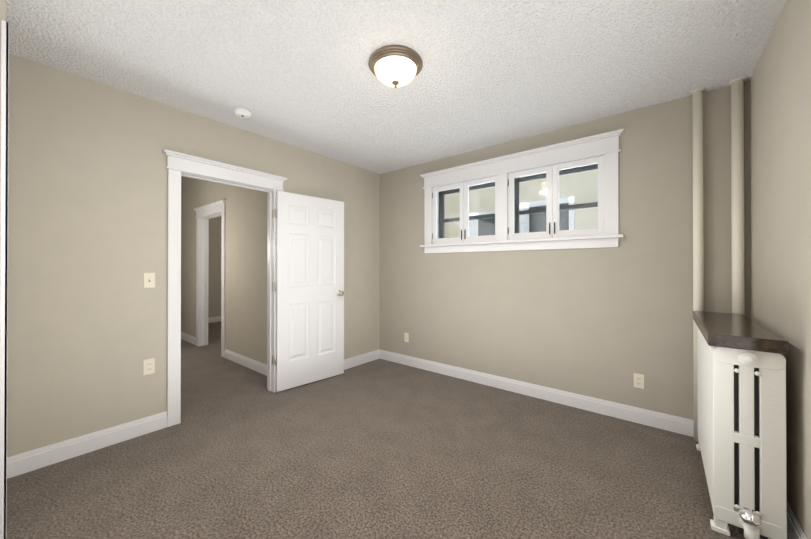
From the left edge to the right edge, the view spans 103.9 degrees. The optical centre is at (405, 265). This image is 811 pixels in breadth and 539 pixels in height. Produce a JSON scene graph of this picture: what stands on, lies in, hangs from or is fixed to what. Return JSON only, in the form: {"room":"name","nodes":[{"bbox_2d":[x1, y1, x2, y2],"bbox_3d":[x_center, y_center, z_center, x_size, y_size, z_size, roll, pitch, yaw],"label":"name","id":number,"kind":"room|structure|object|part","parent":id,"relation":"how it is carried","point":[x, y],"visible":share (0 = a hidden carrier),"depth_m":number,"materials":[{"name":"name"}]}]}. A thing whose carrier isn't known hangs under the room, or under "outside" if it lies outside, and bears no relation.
{"room":"empty bedroom","nodes":[
{"label":"empty bedroom","id":0,"kind":"room"},
{"bbox_2d":[0,0,6,174],"bbox_3d":[-2.368,-0.006,1.371,0.800,2.590,0.800,0,0,39],"label":"wall","id":1,"kind":"structure","parent":0,"point":[3,10],"depth_m":1.42,"materials":[{"name":"paint"}]},
{"bbox_2d":[0,20,8,538],"bbox_3d":[-1.809,0.094,1.431,0.020,2.390,0.022,0,0,39],"label":"trim","id":2,"kind":"structure","parent":1,"relation":"attached to","point":[4,247],"depth_m":1.43,"materials":[{"name":"white wood"}]},
{"bbox_2d":[7,53,379,456],"bbox_3d":[-1.620,0.000,3.031,0.130,2.590,4.322,0,0,39],"label":"wall","id":3,"kind":"structure","parent":0,"point":[87,224],"depth_m":2.26,"materials":[{"name":"paint"}]},
{"bbox_2d":[7,411,166,478],"bbox_3d":[-2.167,1.230,2.237,0.016,0.125,0.806,0,0,39],"label":"baseboard","id":4,"kind":"structure","parent":3,"relation":"attached to","point":[28,461],"depth_m":2.17,"materials":[{"name":"white wood"}]},
{"bbox_2d":[143,358,154,374],"bbox_3d":[-1.989,0.783,2.464,0.008,0.115,0.070,0,0,39],"label":"electrical outlet","id":5,"kind":"object","parent":3,"relation":"attached to","point":[148,366],"visible":1,"depth_m":2.46,"materials":[{"name":"beige plastic"}]},
{"bbox_2d":[143,273,154,287],"bbox_3d":[-1.986,0.113,2.464,0.016,0.115,0.070,0,0,39],"label":"switch plate","id":6,"kind":"object","parent":3,"relation":"attached to","point":[149,280],"visible":1,"depth_m":2.47,"materials":[{"name":"beige plastic"}]},
{"bbox_2d":[162,149,286,426],"bbox_3d":[-1.638,0.190,2.963,0.186,2.212,1.055,0,0,39],"label":"door frame","id":7,"kind":"structure","parent":3,"relation":"attached to","point":[179,165],"depth_m":2.70,"materials":[{"name":"white wood"}]},
{"bbox_2d":[272,190,343,391],"bbox_3d":[-1.030,0.260,3.516,0.234,2.045,0.816,0,0,39],"label":"door leaf","id":8,"kind":"structure","parent":3,"relation":"in","point":[309,286],"depth_m":3.47,"materials":[{"name":"white wood"}]},
{"bbox_3d":[-0.785,0.323,3.773,0.176,0.066,0.108,0,0,39],"label":"knob","id":9,"kind":"part","parent":8,"relation":"part of","materials":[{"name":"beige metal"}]},
{"bbox_2d":[344,350,378,369],"bbox_3d":[-0.833,1.236,3.881,0.016,0.125,1.461,0,0,39],"label":"baseboard","id":10,"kind":"structure","parent":3,"relation":"attached to","point":[351,362],"depth_m":4.18,"materials":[{"name":"white wood"}]},
{"bbox_2d":[208,216,221,316],"bbox_3d":[-4.239,-0.206,7.716,0.100,3.040,2.600,0,0,39],"label":"wall","id":11,"kind":"structure","parent":0,"point":[214,284],"depth_m":7.39,"materials":[{"name":"paint"}]},
{"bbox_2d":[208,316,220,322],"bbox_3d":[-4.194,1.251,7.674,0.016,0.125,2.600,0,0,39],"label":"baseboard","id":12,"kind":"structure","parent":11,"relation":"attached to","point":[210,319],"depth_m":7.37,"materials":[{"name":"white wood"}]},
{"bbox_2d":[181,321,266,415],"bbox_3d":[-2.921,1.356,5.708,5.270,0.100,4.250,0,0,39],"label":"floor","id":13,"kind":"structure","parent":0,"point":[210,376],"depth_m":3.69,"materials":[{"name":"brown carpet"}]},
{"bbox_2d":[181,176,266,364],"bbox_3d":[-3.285,-0.216,5.186,5.170,3.040,0.130,0,0,39],"label":"wall","id":14,"kind":"structure","parent":0,"point":[246,272],"depth_m":4.27,"materials":[{"name":"paint"}]},
{"bbox_2d":[181,332,195,344],"bbox_3d":[-4.371,1.244,5.966,2.492,0.125,0.016,0,0,39],"label":"baseboard","id":15,"kind":"structure","parent":14,"relation":"attached to","point":[186,337],"depth_m":5.41,"materials":[{"name":"white wood"}]},
{"bbox_2d":[224,349,266,375],"bbox_3d":[-1.941,1.237,3.997,1.592,0.125,0.016,0,0,39],"label":"baseboard","id":16,"kind":"structure","parent":14,"relation":"attached to","point":[254,365],"depth_m":4.06,"materials":[{"name":"white wood"}]},
{"bbox_2d":[6,0,786,173],"bbox_3d":[-0.211,-1.349,1.830,3.837,0.100,4.422,0,0,39],"label":"ceiling","id":17,"kind":"structure","parent":0,"point":[298,74],"depth_m":1.99,"materials":[{"name":"white paint"}]},
{"bbox_2d":[234,107,251,118],"bbox_3d":[-1.369,-1.277,2.671,0.136,0.038,0.136,0,0,39],"label":"smoke detector","id":18,"kind":"object","parent":17,"relation":"attached to","point":[243,113],"visible":1,"depth_m":2.64,"materials":[{"name":"white plastic"}]},
{"bbox_2d":[368,45,422,87],"bbox_3d":[-0.063,-1.214,2.017,0.344,0.170,0.344,0,0,39],"label":"ceiling light","id":19,"kind":"object","parent":17,"relation":"attached to","point":[395,66],"visible":1,"depth_m":1.93,"materials":[{"name":"white glass"}]},
{"bbox_2d":[7,359,788,538],"bbox_3d":[-0.211,1.341,1.820,3.837,0.100,4.422,0,0,39],"label":"floor carpet","id":20,"kind":"object","parent":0,"point":[379,449],"visible":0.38,"depth_m":1.96,"materials":[{"name":"brown carpet"}]},
{"bbox_2d":[690,77,787,538],"bbox_3d":[1.898,-0.004,1.854,0.287,2.590,1.205,0,0,39],"label":"radiator","id":21,"kind":"object","parent":20,"relation":"on","point":[739,386],"visible":1,"depth_m":1.52,"materials":[{"name":"white metal"}]},
{"bbox_2d":[693,311,787,353],"bbox_3d":[1.896,0.360,1.866,0.253,0.059,1.042,0,0,39],"label":"shelf","id":22,"kind":"object","parent":21,"relation":"attached to","point":[734,331],"depth_m":1.54,"materials":[{"name":"brown wood"}]},
{"bbox_2d":[380,81,750,419],"bbox_3d":[1.153,0.002,3.405,3.707,2.590,0.250,0,0,39],"label":"wall","id":23,"kind":"structure","parent":0,"point":[604,323],"depth_m":2.79,"materials":[{"name":"paint"}]},
{"bbox_2d":[404,333,408,341],"bbox_3d":[0.012,0.940,4.160,0.070,0.115,0.008,0,0,39],"label":"electrical outlet","id":24,"kind":"object","parent":23,"relation":"attached to","point":[406,337],"visible":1,"depth_m":4.16,"materials":[{"name":"beige plastic"}]},
{"bbox_2d":[420,129,623,252],"bbox_3d":[1.092,-0.646,3.417,2.096,0.982,0.312,0,0,39],"label":"window","id":25,"kind":"structure","parent":23,"relation":"in","point":[442,213],"depth_m":3.21,"materials":[{"name":"white wood"}]},
{"bbox_3d":[1.045,-0.615,3.360,1.830,0.699,0.049,0,0,39],"label":"window sashes","id":26,"kind":"part","parent":25,"relation":"part of","materials":[{"name":"white wood"}]},
{"bbox_2d":[379,349,693,436],"bbox_3d":[1.005,1.234,3.349,3.540,0.125,0.016,0,0,39],"label":"baseboard","id":27,"kind":"structure","parent":23,"relation":"attached to","point":[672,423],"depth_m":2.98,"materials":[{"name":"white wood"}]},
{"bbox_2d":[634,373,643,388],"bbox_3d":[1.919,0.949,2.614,0.070,0.115,0.008,0,0,39],"label":"electrical outlet","id":28,"kind":"object","parent":23,"relation":"attached to","point":[638,380],"visible":1,"depth_m":2.61,"materials":[{"name":"beige plastic"}]},
{"bbox_2d":[750,0,810,538],"bbox_3d":[1.181,-0.009,0.600,0.130,2.590,4.072,0,0,39],"label":"wall","id":29,"kind":"structure","parent":0,"point":[780,184],"depth_m":1.54,"materials":[{"name":"paint"}]},
{"bbox_2d":[787,502,806,538],"bbox_3d":[1.125,1.224,0.641,0.016,0.125,4.072,0,0,39],"label":"baseboard","id":30,"kind":"structure","parent":29,"relation":"attached to","point":[794,530],"depth_m":1.47,"materials":[{"name":"white wood"}]},
{"label":"outside","id":31,"kind":"structure","parent":0,"visible":0},
{"bbox_2d":[445,169,597,237],"bbox_3d":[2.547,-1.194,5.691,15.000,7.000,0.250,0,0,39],"label":"window glass","id":32,"kind":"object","parent":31,"point":[530,204],"depth_m":5.72,"materials":[{"name":"clear glass"}]}
]}

